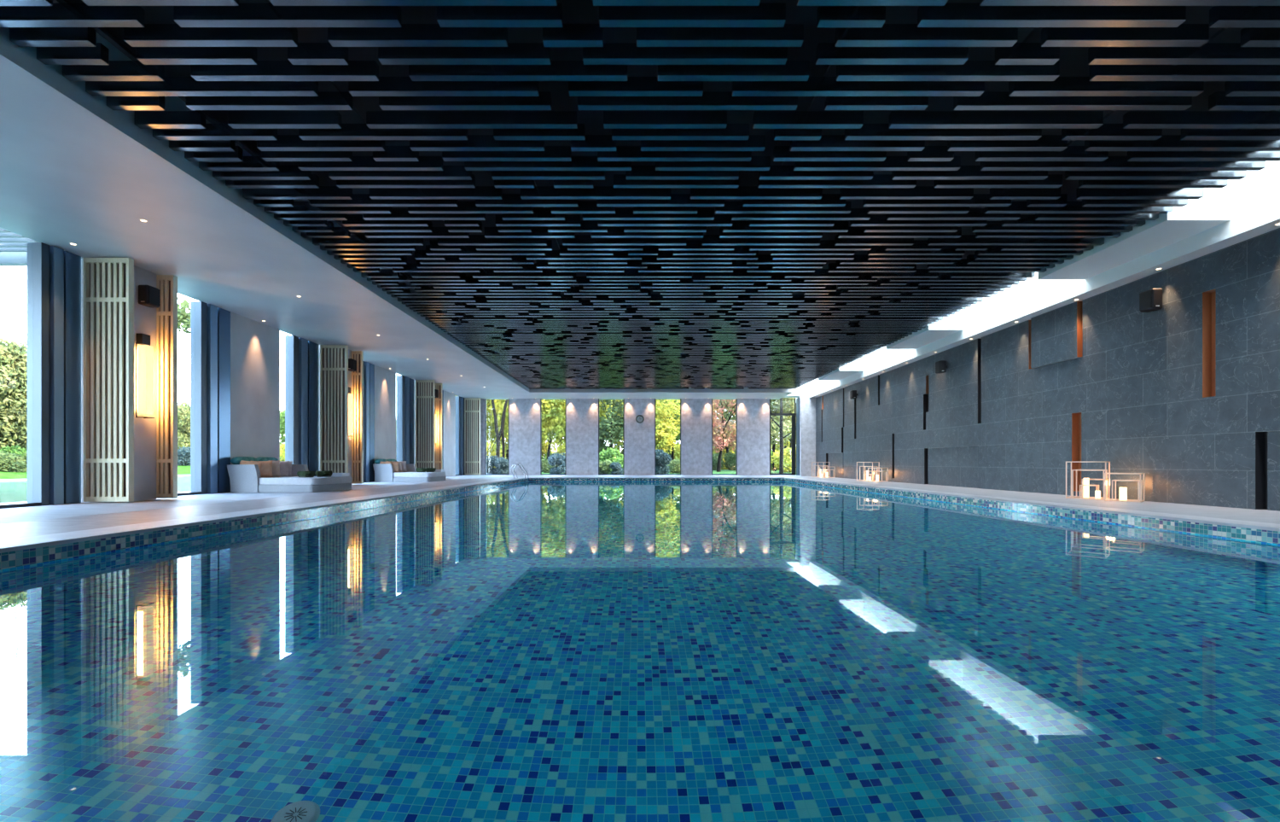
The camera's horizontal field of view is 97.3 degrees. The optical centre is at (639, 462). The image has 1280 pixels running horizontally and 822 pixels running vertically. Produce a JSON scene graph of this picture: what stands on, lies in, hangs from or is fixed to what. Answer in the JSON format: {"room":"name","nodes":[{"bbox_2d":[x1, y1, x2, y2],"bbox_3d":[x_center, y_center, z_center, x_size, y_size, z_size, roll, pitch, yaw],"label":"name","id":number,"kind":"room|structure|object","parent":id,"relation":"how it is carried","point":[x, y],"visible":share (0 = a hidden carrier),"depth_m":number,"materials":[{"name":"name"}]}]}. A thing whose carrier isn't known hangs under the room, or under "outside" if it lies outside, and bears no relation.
{"room":"indoor swimming pool","nodes":[
{"label":"indoor swimming pool","id":0,"kind":"room"},
{"bbox_2d":[81,258,455,502],"bbox_3d":[-9.125,-1.368,11.905,0.850,4.064,32.630,0,0,0],"label":"wall","id":1,"kind":"structure","parent":0,"point":[254,345],"depth_m":13.33,"materials":[{"name":"paint"}]},
{"bbox_2d":[0,242,81,508],"bbox_3d":[-9.315,-1.368,8.405,0.270,4.064,1.770,0,0,0],"label":"window","id":2,"kind":"structure","parent":1,"relation":"in","point":[54,273],"depth_m":8.84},
{"bbox_2d":[83,257,133,501],"bbox_3d":[-8.795,-1.368,9.340,0.750,4.024,0.100,0,0,0],"label":"wooden screen","id":3,"kind":"object","parent":1,"relation":"attached to","point":[108,282],"visible":1,"depth_m":9.30,"materials":[{"name":"brown wood"}]},
{"bbox_2d":[135,333,154,418],"bbox_3d":[-8.600,-1.506,9.807,0.200,1.460,0.185,0,0,0],"label":"wall lamp","id":4,"kind":"object","parent":1,"relation":"attached to","point":[144,352],"visible":1,"depth_m":9.73,"materials":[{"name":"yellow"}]},
{"bbox_2d":[138,285,159,307],"bbox_3d":[-8.569,-2.896,9.808,0.262,0.340,0.264,0,0,0],"label":"wall speaker","id":5,"kind":"object","parent":1,"relation":"attached to","point":[148,296],"visible":1,"depth_m":9.71,"materials":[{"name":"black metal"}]},
{"bbox_2d":[148,285,159,306],"bbox_3d":[-8.449,-2.896,9.810,0.022,0.300,0.220,0,0,0],"label":"grille","id":6,"kind":"object","parent":5,"relation":"attached to","point":[154,293],"depth_m":9.80,"materials":[{"name":"black"}]},
{"bbox_2d":[156,274,177,498],"bbox_3d":[-8.650,-1.368,10.200,0.500,4.024,0.100,0,0,0],"label":"wooden screen","id":7,"kind":"object","parent":1,"relation":"attached to","point":[166,314],"visible":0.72,"depth_m":10.16,"materials":[{"name":"brown wood"}]},
{"bbox_2d":[177,301,230,495],"bbox_3d":[-9.315,-1.368,11.465,0.270,4.064,2.430,0,0,0],"label":"window","id":8,"kind":"structure","parent":1,"relation":"in","point":[210,324],"depth_m":12.06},
{"bbox_2d":[285,335,319,476],"bbox_3d":[-9.315,-1.368,15.305,0.270,4.064,1.770,0,0,0],"label":"window","id":9,"kind":"structure","parent":1,"relation":"in","point":[301,354],"depth_m":15.36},
{"bbox_2d":[320,344,348,472],"bbox_3d":[-8.795,-1.368,16.240,0.750,4.024,0.100,0,0,0],"label":"wooden screen","id":10,"kind":"object","parent":1,"relation":"attached to","point":[334,358],"visible":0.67,"depth_m":16.20,"materials":[{"name":"brown wood"}]},
{"bbox_2d":[348,386,353,434],"bbox_3d":[-8.600,-1.506,16.707,0.200,1.460,0.185,0,0,0],"label":"wall lamp","id":11,"kind":"object","parent":1,"relation":"attached to","point":[350,395],"visible":0.45,"depth_m":16.64,"materials":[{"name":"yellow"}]},
{"bbox_2d":[348,358,356,371],"bbox_3d":[-8.569,-2.896,16.708,0.262,0.340,0.264,0,0,0],"label":"wall speaker","id":12,"kind":"object","parent":1,"relation":"attached to","point":[352,363],"visible":0.84,"depth_m":16.60,"materials":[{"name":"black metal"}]},
{"bbox_2d":[351,350,363,483],"bbox_3d":[-8.650,-1.368,17.100,0.500,4.024,0.100,0,0,0],"label":"wooden screen","id":13,"kind":"object","parent":1,"relation":"attached to","point":[357,375],"visible":0.63,"depth_m":17.05,"materials":[{"name":"brown wood"}]},
{"bbox_2d":[363,360,374,482],"bbox_3d":[-9.315,-1.368,18.365,0.270,4.064,2.430,0,0,0],"label":"window","id":14,"kind":"structure","parent":1,"relation":"in","point":[369,369],"depth_m":19.14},
{"bbox_2d":[396,375,414,463],"bbox_3d":[-9.315,-1.368,22.205,0.270,4.064,1.770,0,0,0],"label":"window","id":15,"kind":"structure","parent":1,"relation":"in","point":[405,385],"depth_m":22.21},
{"bbox_2d":[415,379,434,471],"bbox_3d":[-8.795,-1.368,23.140,0.750,4.024,0.100,0,0,0],"label":"wooden screen","id":16,"kind":"object","parent":1,"relation":"attached to","point":[424,388],"visible":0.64,"depth_m":23.11,"materials":[{"name":"brown wood"}]},
{"bbox_2d":[434,409,436,442],"bbox_3d":[-8.600,-1.506,23.608,0.200,1.460,0.185,0,0,0],"label":"wall lamp","id":17,"kind":"object","parent":1,"relation":"attached to","point":[435,415],"visible":0.36,"depth_m":23.55,"materials":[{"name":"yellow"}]},
{"bbox_2d":[434,383,442,469],"bbox_3d":[-8.650,-1.368,24.000,0.500,4.024,0.100,0,0,0],"label":"wooden screen","id":18,"kind":"object","parent":1,"relation":"attached to","point":[438,401],"visible":0.42,"depth_m":23.96,"materials":[{"name":"brown wood"}]},
{"bbox_2d":[442,389,443,469],"bbox_3d":[-9.315,-1.368,25.265,0.270,4.064,2.430,0,0,0],"label":"window","id":19,"kind":"structure","parent":1,"relation":"in","point":[442,390],"depth_m":26.40,"materials":[{"name":"grey"}]},
{"bbox_2d":[455,395,465,475],"bbox_3d":[-9.315,-1.368,29.085,0.270,4.064,1.730,0,0,0],"label":"window","id":20,"kind":"structure","parent":1,"relation":"in","point":[459,400],"depth_m":28.91,"materials":[{"name":"grey"}]},
{"bbox_2d":[0,0,793,399],"bbox_3d":[-1.100,-3.950,13.625,17.200,1.100,33.250,0,0,0],"label":"ceiling","id":21,"kind":"structure","parent":0,"point":[75,168],"depth_m":8.36,"materials":[{"name":"paint"}]},
{"bbox_2d":[0,477,1279,569],"bbox_3d":[0.770,0.758,12.400,11.540,0.128,25.200,0,0,0],"label":"wall","id":22,"kind":"structure","parent":0,"point":[22,557],"depth_m":7.20,"materials":[{"name":"tile"}]},
{"bbox_2d":[0,474,1279,540],"bbox_3d":[-0.285,0.814,13.625,18.630,0.300,33.250,0,0,0],"label":"floor","id":23,"kind":"structure","parent":0,"point":[43,512],"depth_m":8.68,"materials":[{"name":"stone"}]},
{"bbox_2d":[226,464,352,492],"bbox_3d":[-8.145,0.354,13.330,1.990,0.620,1.700,0,0,0],"label":"daybed","id":24,"kind":"object","parent":23,"relation":"on","point":[243,478],"visible":0.95,"depth_m":12.50,"materials":[{"name":"fabric"}]},
{"bbox_2d":[230,456,258,464],"bbox_3d":[-9.050,-0.036,12.920,0.200,0.200,0.740,0,0,0],"label":"bolster cushion","id":25,"kind":"object","parent":24,"relation":"on","point":[236,460],"visible":0.52,"depth_m":12.70,"materials":[{"name":"teal fabric"}]},
{"bbox_2d":[239,459,261,471],"bbox_3d":[-8.800,0.154,12.740,0.444,0.432,0.203,0,0,-37],"label":"throw pillow","id":26,"kind":"object","parent":24,"relation":"on","point":[258,462],"visible":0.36,"depth_m":12.74,"materials":[{"name":"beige fabric"}]},
{"bbox_2d":[260,459,273,477],"bbox_3d":[-8.680,0.154,12.960,0.426,0.413,0.203,0,0,-38],"label":"throw pillow","id":27,"kind":"object","parent":24,"relation":"on","point":[266,466],"visible":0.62,"depth_m":12.96,"materials":[{"name":"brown fabric"}]},
{"bbox_2d":[272,459,280,477],"bbox_3d":[-8.680,0.154,13.240,0.438,0.426,0.203,0,0,-39],"label":"throw pillow","id":28,"kind":"object","parent":24,"relation":"on","point":[276,468],"visible":0.44,"depth_m":13.26,"materials":[{"name":"beige fabric"}]},
{"bbox_2d":[268,459,289,477],"bbox_3d":[-8.680,0.154,13.560,0.436,0.424,0.203,0,0,-37],"label":"throw pillow","id":29,"kind":"object","parent":24,"relation":"on","point":[283,465],"visible":0.49,"depth_m":13.57,"materials":[{"name":"grey fabric"}]},
{"bbox_2d":[296,471,315,477],"bbox_3d":[-7.660,0.267,12.960,0.320,0.145,0.300,0,0,0],"label":"moss bowl","id":30,"kind":"object","parent":24,"relation":"on","point":[300,474],"visible":0.97,"depth_m":12.83,"materials":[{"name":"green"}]},
{"bbox_2d":[315,470,332,477],"bbox_3d":[-7.520,0.267,13.440,0.320,0.145,0.300,0,0,0],"label":"moss bowl","id":31,"kind":"object","parent":24,"relation":"on","point":[320,473],"visible":1,"depth_m":13.31,"materials":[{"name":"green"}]},
{"bbox_2d":[372,463,446,482],"bbox_3d":[-8.145,0.354,20.180,1.990,0.620,1.700,0,0,0],"label":"daybed","id":32,"kind":"object","parent":23,"relation":"on","point":[383,472],"visible":0.93,"depth_m":19.35,"materials":[{"name":"fabric"}]},
{"bbox_2d":[464,398,480,474],"bbox_3d":[-8.765,-1.368,29.600,0.810,4.024,0.100,0,0,0],"label":"wooden screen","id":33,"kind":"object","parent":23,"relation":"on","point":[472,406],"visible":1,"depth_m":29.55,"materials":[{"name":"brown wood"}]},
{"bbox_2d":[0,477,1279,552],"bbox_3d":[0.725,0.676,12.375,12.290,0.036,25.750,0,0,0],"label":"coping","id":34,"kind":"object","parent":23,"relation":"on","point":[6,545],"visible":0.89,"depth_m":7.12,"materials":[{"name":"stone"}]},
{"bbox_2d":[510,463,528,482],"bbox_3d":[-5.055,0.949,23.825,0.650,1.831,0.592,0,0,0],"label":"pool ladder","id":35,"kind":"object","parent":34,"relation":"attached to","point":[514,464],"visible":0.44,"depth_m":23.82,"materials":[{"name":"silver metal"}]},
{"bbox_2d":[811,461,829,477],"bbox_3d":[8.270,0.318,25.650,0.578,0.680,0.578,0,0,-45],"label":"wire lantern","id":36,"kind":"object","parent":23,"relation":"on","point":[817,465],"visible":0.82,"depth_m":25.60,"materials":[{"name":"beige metal"}]},
{"bbox_2d":[856,461,878,481],"bbox_3d":[8.270,0.318,20.350,0.578,0.680,0.578,0,0,-45],"label":"wire lantern","id":37,"kind":"object","parent":23,"relation":"on","point":[864,466],"visible":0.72,"depth_m":20.28,"materials":[{"name":"beige metal"}]},
{"bbox_2d":[867,467,887,481],"bbox_3d":[8.330,0.418,19.640,0.478,0.480,0.478,0,0,-43],"label":"wire lantern","id":38,"kind":"object","parent":23,"relation":"on","point":[874,471],"visible":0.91,"depth_m":19.62,"materials":[{"name":"beige metal"}]},
{"bbox_2d":[1065,461,1110,499],"bbox_3d":[8.270,0.318,10.380,0.578,0.680,0.578,0,0,-45],"label":"wire lantern","id":39,"kind":"object","parent":23,"relation":"on","point":[1072,496],"visible":0.78,"depth_m":10.30,"materials":[{"name":"beige metal"}]},
{"bbox_2d":[1083,477,1088,497],"bbox_3d":[8.250,0.454,10.390,0.083,0.380,0.083,0,0,0],"label":"pillar candle","id":40,"kind":"object","parent":39,"relation":"in","point":[1085,481],"visible":0.93,"depth_m":10.36,"materials":[{"name":"beige wax"}]},
{"bbox_2d":[1119,487,1127,500],"bbox_3d":[8.310,0.524,9.670,0.099,0.240,0.099,0,0,0],"label":"pillar candle","id":41,"kind":"object","parent":23,"relation":"on","point":[1123,491],"visible":0.93,"depth_m":9.63,"materials":[{"name":"beige wax"}]},
{"bbox_2d":[1104,472,1144,502],"bbox_3d":[8.330,0.418,9.670,0.478,0.480,0.478,0,0,-43],"label":"wire lantern","id":42,"kind":"object","parent":23,"relation":"on","point":[1140,474],"visible":1,"depth_m":9.65,"materials":[{"name":"beige metal"}]},
{"bbox_2d":[0,481,1279,570],"bbox_3d":[0.770,1.611,12.400,11.460,1.577,25.120,0,0,0],"label":"basin","id":43,"kind":"object","parent":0,"point":[788,481],"visible":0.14,"depth_m":7.00,"materials":[{"name":"tile"}]},
{"bbox_2d":[0,481,1279,821],"bbox_3d":[0.770,0.839,12.400,11.460,0.001,25.120,0,0,0],"label":"pool water","id":44,"kind":"object","parent":43,"relation":"in","point":[530,651],"visible":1,"depth_m":2.32,"materials":[{"name":"blue liquid"}]},
{"bbox_2d":[0,0,1279,389],"bbox_3d":[1.115,-3.615,12.250,12.770,0.170,29.500,0,0,0],"label":"ceiling","id":45,"kind":"structure","parent":0,"point":[1142,55],"depth_m":6.37,"materials":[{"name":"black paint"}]},
{"bbox_2d":[465,393,815,476],"bbox_3d":[-0.285,-1.368,29.050,18.630,4.064,2.500,0,0,0],"label":"wall","id":46,"kind":"structure","parent":0,"point":[581,414],"depth_m":29.95,"materials":[{"name":"concrete"}]},
{"bbox_2d":[484,398,509,475],"bbox_3d":[-7.570,-1.368,30.050,1.300,4.064,0.080,0,0,0],"label":"window","id":47,"kind":"structure","parent":46,"relation":"in","point":[485,474],"depth_m":30.01,"materials":[{"name":"grey"}]},
{"bbox_2d":[540,398,565,475],"bbox_3d":[-4.570,-1.368,30.050,1.380,4.064,0.080,0,0,0],"label":"window","id":48,"kind":"structure","parent":46,"relation":"in","point":[541,474],"depth_m":30.01,"materials":[{"name":"grey"}]},
{"bbox_2d":[598,398,624,475],"bbox_3d":[-1.485,-1.368,30.050,1.390,4.064,0.080,0,0,0],"label":"window","id":49,"kind":"structure","parent":46,"relation":"in","point":[598,398],"depth_m":30.01,"materials":[{"name":"grey"}]},
{"bbox_2d":[654,398,680,475],"bbox_3d":[1.535,-1.368,30.050,1.410,4.064,0.080,0,0,0],"label":"window","id":50,"kind":"structure","parent":46,"relation":"in","point":[654,398],"depth_m":30.01,"materials":[{"name":"grey"}]},
{"bbox_2d":[711,398,737,475],"bbox_3d":[4.545,-1.368,30.050,1.350,4.064,0.080,0,0,0],"label":"window","id":51,"kind":"structure","parent":46,"relation":"in","point":[736,474],"depth_m":30.01,"materials":[{"name":"grey"}]},
{"bbox_2d":[769,398,796,475],"bbox_3d":[7.690,-1.368,29.988,1.500,4.064,0.205,0,0,0],"label":"door","id":52,"kind":"structure","parent":46,"relation":"in","point":[793,415],"depth_m":29.95,"materials":[{"name":"grey metal"}]},
{"bbox_2d":[796,397,799,475],"bbox_3d":[8.395,-1.368,29.700,0.110,4.064,0.500,0,0,0],"label":"trim","id":53,"kind":"structure","parent":46,"relation":"attached to","point":[797,398],"depth_m":29.52,"materials":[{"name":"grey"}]},
{"bbox_2d":[783,161,1279,402],"bbox_3d":[8.245,-4.068,13.575,1.570,1.736,33.350,0,0,0],"label":"ceiling","id":54,"kind":"structure","parent":0,"point":[1248,207],"depth_m":9.75,"materials":[{"name":"white"}]},
{"bbox_2d":[815,227,1279,511],"bbox_3d":[8.855,-1.268,12.400,0.350,3.864,30.800,0,0,0],"label":"wall","id":55,"kind":"structure","parent":0,"point":[1184,394],"depth_m":10.49,"materials":[{"name":"stone"}]},
{"bbox_2d":[935,360,947,373],"bbox_3d":[8.599,-2.716,15.998,0.262,0.340,0.264,0,0,0],"label":"wall speaker","id":56,"kind":"object","parent":55,"relation":"attached to","point":[940,366],"visible":1,"depth_m":15.88,"materials":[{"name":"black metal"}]},
{"bbox_2d":[1139,288,1162,312],"bbox_3d":[8.599,-2.716,9.428,0.262,0.340,0.264,0,0,0],"label":"wall speaker","id":57,"kind":"object","parent":55,"relation":"attached to","point":[1150,299],"visible":1,"depth_m":9.34,"materials":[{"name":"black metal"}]},
{"bbox_2d":[1139,289,1151,310],"bbox_3d":[8.479,-2.716,9.430,0.022,0.300,0.220,0,0,0],"label":"grille","id":58,"kind":"object","parent":57,"relation":"attached to","point":[1145,297],"depth_m":9.42,"materials":[{"name":"black"}]},
{"label":"outside","id":59,"kind":"structure","parent":0,"visible":0},
{"bbox_2d":[0,474,190,504],"bbox_3d":[-18.100,0.754,35.000,17.000,0.100,110.000,0,0,0],"label":"terrace","id":60,"kind":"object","parent":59,"point":[177,474],"depth_m":23.02,"materials":[{"name":"stone"}]},
{"bbox_2d":[0,227,82,266],"bbox_3d":[-12.460,-1.446,7.520,6.280,4.500,4.640,0,0,0],"label":"pergola","id":61,"kind":"object","parent":60,"relation":"on","point":[13,246],"visible":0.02,"depth_m":9.40,"materials":[{"name":"grey"}]},
{"bbox_2d":[177,296,190,334],"bbox_3d":[-13.527,-2.428,19.467,5.401,6.290,2.656,0,0,-16],"label":"tree","id":62,"kind":"object","parent":60,"relation":"on","point":[183,317],"visible":0.21,"depth_m":18.42,"materials":[{"name":"green plant"}]},
{"bbox_2d":[279,442,285,460],"bbox_3d":[-25.849,-0.368,42.038,1.803,2.172,2.632,0,0,15],"label":"shrub","id":63,"kind":"object","parent":60,"relation":"on","point":[282,446],"visible":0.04,"depth_m":41.28,"materials":[{"name":"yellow plant"}]},
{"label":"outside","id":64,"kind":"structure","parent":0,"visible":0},
{"bbox_2d":[0,475,190,502],"bbox_3d":[-18.650,0.779,35.000,14.700,0.050,110.000,0,0,0],"label":"garden pond","id":65,"kind":"structure","parent":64,"point":[10,491],"depth_m":16.32,"materials":[{"name":"liquid"}]},
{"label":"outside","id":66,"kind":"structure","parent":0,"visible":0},
{"bbox_2d":[0,465,190,479],"bbox_3d":[-35.500,0.374,42.500,17.000,0.900,95.000,0,0,0],"label":"grass bank","id":67,"kind":"object","parent":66,"point":[183,469],"visible":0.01,"depth_m":26.12,"materials":[{"name":"green plant"}]},
{"bbox_2d":[0,444,27,459],"bbox_3d":[-30.903,0.050,28.083,2.117,1.854,2.232,0,0,-21],"label":"shrub","id":68,"kind":"object","parent":67,"relation":"on","point":[13,450],"visible":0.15,"depth_m":27.54,"materials":[{"name":"green plant"}]},
{"bbox_2d":[0,450,27,471],"bbox_3d":[-29.982,0.161,26.858,1.410,1.443,1.726,0,0,-32],"label":"shrub","id":69,"kind":"object","parent":67,"relation":"on","point":[13,462],"visible":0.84,"depth_m":26.51,"materials":[{"name":"green plant"}]},
{"bbox_2d":[177,446,190,465],"bbox_3d":[-31.045,-0.151,38.288,1.626,1.925,1.910,0,0,-19],"label":"shrub","id":70,"kind":"object","parent":67,"relation":"on","point":[183,455],"visible":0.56,"depth_m":38.02,"materials":[{"name":"green plant"}]},
{"bbox_2d":[279,410,285,453],"bbox_3d":[-42.288,-2.721,66.434,4.756,7.244,4.932,0,0,-29],"label":"leafy tree","id":71,"kind":"object","parent":67,"relation":"on","point":[282,413],"visible":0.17,"depth_m":66.18,"materials":[{"name":"green plant"}]},
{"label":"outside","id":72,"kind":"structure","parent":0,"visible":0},
{"bbox_2d":[541,469,796,474],"bbox_3d":[0.000,0.934,170.000,600.000,0.260,460.000,0,0,0],"label":"ground","id":73,"kind":"structure","parent":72,"point":[723,471],"depth_m":46.14,"materials":[{"name":"green plant"}]},
{"bbox_2d":[0,337,27,449],"bbox_3d":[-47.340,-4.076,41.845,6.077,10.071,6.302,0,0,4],"label":"leafy tree","id":74,"kind":"object","parent":73,"relation":"on","point":[23,365],"visible":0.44,"depth_m":41.13,"materials":[{"name":"green plant"}]},
{"bbox_2d":[0,379,27,452],"bbox_3d":[-46.329,-3.408,42.906,5.549,8.651,5.754,0,0,-6],"label":"leafy tree","id":75,"kind":"object","parent":73,"relation":"on","point":[20,443],"visible":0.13,"depth_m":41.34,"materials":[{"name":"green plant"}]},
{"bbox_2d":[0,266,27,343],"bbox_3d":[-55.055,-9.327,49.550,5.499,20.536,4.234,0,0,13],"label":"bare tree","id":76,"kind":"object","parent":73,"relation":"on","point":[14,266],"visible":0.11,"depth_m":49.25,"materials":[{"name":"green plant"}]},
{"bbox_2d":[177,401,190,449],"bbox_3d":[-50.340,-2.915,62.079,4.493,7.643,5.168,0,0,2],"label":"leafy tree","id":77,"kind":"object","parent":73,"relation":"on","point":[183,410],"visible":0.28,"depth_m":61.23,"materials":[{"name":"green plant"}]},
{"bbox_2d":[486,455,498,473],"bbox_3d":[-9.803,0.254,37.064,1.432,1.504,1.220,0,0,9],"label":"shrub","id":78,"kind":"object","parent":73,"relation":"on","point":[491,461],"visible":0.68,"depth_m":36.83,"materials":[{"name":"green plant"}]},
{"bbox_2d":[486,441,506,471],"bbox_3d":[-12.375,-0.431,45.770,2.318,2.892,3.384,0,0,42],"label":"shrub","id":79,"kind":"object","parent":73,"relation":"on","point":[488,444],"visible":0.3,"depth_m":45.42,"materials":[{"name":"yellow plant"}]},
{"bbox_2d":[486,399,508,442],"bbox_3d":[-14.305,-4.664,52.149,6.039,11.275,6.748,0,0,-29],"label":"leafy tree","id":80,"kind":"object","parent":73,"relation":"on","point":[499,404],"visible":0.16,"depth_m":51.20,"materials":[{"name":"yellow plant"}]},
{"bbox_2d":[486,399,508,471],"bbox_3d":[-9.555,-2.475,38.018,2.003,6.664,0.428,0,0,-8],"label":"forked tree","id":81,"kind":"object","parent":73,"relation":"on","point":[501,433],"visible":0.58,"depth_m":37.93,"materials":[{"name":"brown plant"}]},
{"bbox_2d":[486,425,508,459],"bbox_3d":[-14.372,-6.354,59.864,7.719,14.679,7.340,0,0,37],"label":"leafy tree","id":82,"kind":"object","parent":73,"relation":"on","point":[506,437],"visible":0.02,"depth_m":58.94,"materials":[{"name":"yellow plant"}]},
{"bbox_2d":[494,456,508,473],"bbox_3d":[-8.744,0.311,36.564,1.220,1.360,1.432,0,0,-6],"label":"shrub","id":83,"kind":"object","parent":73,"relation":"on","point":[502,462],"visible":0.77,"depth_m":36.11,"materials":[{"name":"green plant"}]},
{"bbox_2d":[541,458,554,472],"bbox_3d":[-7.164,0.380,44.072,1.282,1.525,1.569,0,0,16],"label":"shrub","id":84,"kind":"object","parent":73,"relation":"on","point":[546,467],"visible":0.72,"depth_m":43.56,"materials":[{"name":"green plant"}]},
{"bbox_2d":[541,441,557,458],"bbox_3d":[-13.360,-1.067,78.034,4.218,4.368,4.898,0,0,-37],"label":"shrub","id":85,"kind":"object","parent":73,"relation":"on","point":[544,448],"visible":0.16,"depth_m":77.62,"materials":[{"name":"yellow plant"}]},
{"bbox_2d":[541,399,565,471],"bbox_3d":[-7.782,-3.730,49.744,5.314,9.354,5.938,0,0,-15],"label":"leafy tree","id":86,"kind":"object","parent":73,"relation":"on","point":[556,425],"visible":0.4,"depth_m":48.71,"materials":[{"name":"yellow plant"}]},
{"bbox_2d":[547,452,565,473],"bbox_3d":[-5.288,0.162,37.921,1.830,1.763,1.558,0,0,6],"label":"shrub","id":87,"kind":"object","parent":73,"relation":"on","point":[557,458],"visible":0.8,"depth_m":37.66,"materials":[{"name":"green plant"}]},
{"bbox_2d":[599,459,611,473],"bbox_3d":[-2.519,0.438,38.051,1.412,1.325,1.154,0,0,-13],"label":"shrub","id":88,"kind":"object","parent":73,"relation":"on","point":[604,468],"visible":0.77,"depth_m":37.84,"materials":[{"name":"green plant"}]},
{"bbox_2d":[599,399,623,451],"bbox_3d":[-2.518,-3.873,47.687,5.386,9.626,6.268,0,0,-37],"label":"leafy tree","id":89,"kind":"object","parent":73,"relation":"on","point":[613,425],"visible":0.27,"depth_m":47.54,"materials":[{"name":"green plant"}]},
{"bbox_2d":[599,447,623,473],"bbox_3d":[-1.681,0.109,42.116,3.262,2.559,3.094,0,0,42],"label":"shrub","id":90,"kind":"object","parent":73,"relation":"on","point":[612,455],"visible":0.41,"depth_m":42.01,"materials":[{"name":"green plant"}]},
{"bbox_2d":[609,461,623,473],"bbox_3d":[-1.492,0.446,38.010,0.949,1.001,1.114,0,0,37],"label":"shrub","id":91,"kind":"object","parent":73,"relation":"on","point":[616,466],"visible":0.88,"depth_m":37.76,"materials":[{"name":"green plant"}]},
{"bbox_2d":[599,399,657,452],"bbox_3d":[-2.188,-6.353,65.842,8.270,14.722,7.865,0,0,30],"label":"leafy tree","id":92,"kind":"object","parent":73,"relation":"on","point":[602,411],"visible":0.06,"depth_m":64.50,"materials":[{"name":"green plant"}]},
{"bbox_2d":[655,448,671,473],"bbox_3d":[1.372,0.067,38.107,1.762,2.017,2.069,0,0,-20],"label":"shrub","id":93,"kind":"object","parent":73,"relation":"on","point":[662,458],"visible":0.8,"depth_m":37.51,"materials":[{"name":"green plant"}]},
{"bbox_2d":[655,399,680,453],"bbox_3d":[1.819,-3.841,47.060,5.243,9.506,5.513,0,0,31],"label":"leafy tree","id":94,"kind":"object","parent":73,"relation":"on","point":[664,423],"visible":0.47,"depth_m":45.69,"materials":[{"name":"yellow plant"}]},
{"bbox_2d":[658,399,680,460],"bbox_3d":[3.126,-3.815,52.289,5.206,9.496,5.020,0,0,-40],"label":"leafy tree","id":95,"kind":"object","parent":73,"relation":"on","point":[676,400],"visible":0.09,"depth_m":51.36,"materials":[{"name":"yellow plant"}]},
{"bbox_2d":[663,442,680,461],"bbox_3d":[4.297,-0.673,66.224,3.477,3.550,5.077,0,0,12],"label":"shrub","id":96,"kind":"object","parent":73,"relation":"on","point":[677,454],"visible":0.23,"depth_m":64.58,"materials":[{"name":"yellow plant"}]},
{"bbox_2d":[666,459,680,473],"bbox_3d":[2.622,0.409,42.125,1.282,1.433,1.569,0,0,-34],"label":"shrub","id":97,"kind":"object","parent":73,"relation":"on","point":[674,465],"visible":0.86,"depth_m":41.70,"materials":[{"name":"green plant"}]},
{"bbox_2d":[712,452,724,470],"bbox_3d":[8.114,0.089,59.896,1.954,2.477,2.342,0,0,15],"label":"shrub","id":98,"kind":"object","parent":73,"relation":"on","point":[715,456],"visible":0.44,"depth_m":59.42,"materials":[{"name":"green plant"}]},
{"bbox_2d":[712,399,735,471],"bbox_3d":[7.341,-4.700,50.147,5.960,11.307,5.865,0,0,3],"label":"leafy tree","id":99,"kind":"object","parent":73,"relation":"on","point":[724,439],"visible":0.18,"depth_m":49.27,"materials":[{"name":"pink plant"}]},
{"bbox_2d":[712,399,735,470],"bbox_3d":[10.274,-3.990,62.298,6.302,9.886,6.077,0,0,16],"label":"leafy tree","id":100,"kind":"object","parent":73,"relation":"on","point":[728,449],"visible":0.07,"depth_m":61.46,"materials":[{"name":"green plant"}]},
{"bbox_2d":[723,451,735,470],"bbox_3d":[10.099,0.075,60.011,1.954,2.523,2.342,0,0,45],"label":"shrub","id":101,"kind":"object","parent":73,"relation":"on","point":[730,459],"visible":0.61,"depth_m":59.44,"materials":[{"name":"green plant"}]},
{"bbox_2d":[770,397,796,471],"bbox_3d":[13.375,-4.726,54.204,5.439,11.357,6.256,0,0,-16],"label":"leafy tree","id":102,"kind":"object","parent":73,"relation":"on","point":[788,403],"visible":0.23,"depth_m":52.87,"materials":[{"name":"green plant"}]},
{"bbox_2d":[770,447,796,472],"bbox_3d":[12.506,-0.196,46.263,3.572,2.425,2.446,0,0,-18],"label":"shrub","id":103,"kind":"object","parent":73,"relation":"on","point":[787,461],"visible":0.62,"depth_m":45.56,"materials":[{"name":"green plant"}]},
{"bbox_2d":[770,397,796,472],"bbox_3d":[8.716,-2.420,35.864,5.492,6.548,1.865,0,0,0],"label":"slim tree","id":104,"kind":"object","parent":73,"relation":"on","point":[781,426],"visible":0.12,"depth_m":35.91,"materials":[{"name":"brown plant"}]},
{"bbox_2d":[770,397,796,451],"bbox_3d":[15.402,-4.634,58.586,5.798,11.135,6.478,0,0,40],"label":"leafy tree","id":105,"kind":"object","parent":73,"relation":"on","point":[789,442],"visible":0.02,"depth_m":58.26,"materials":[{"name":"green plant"}]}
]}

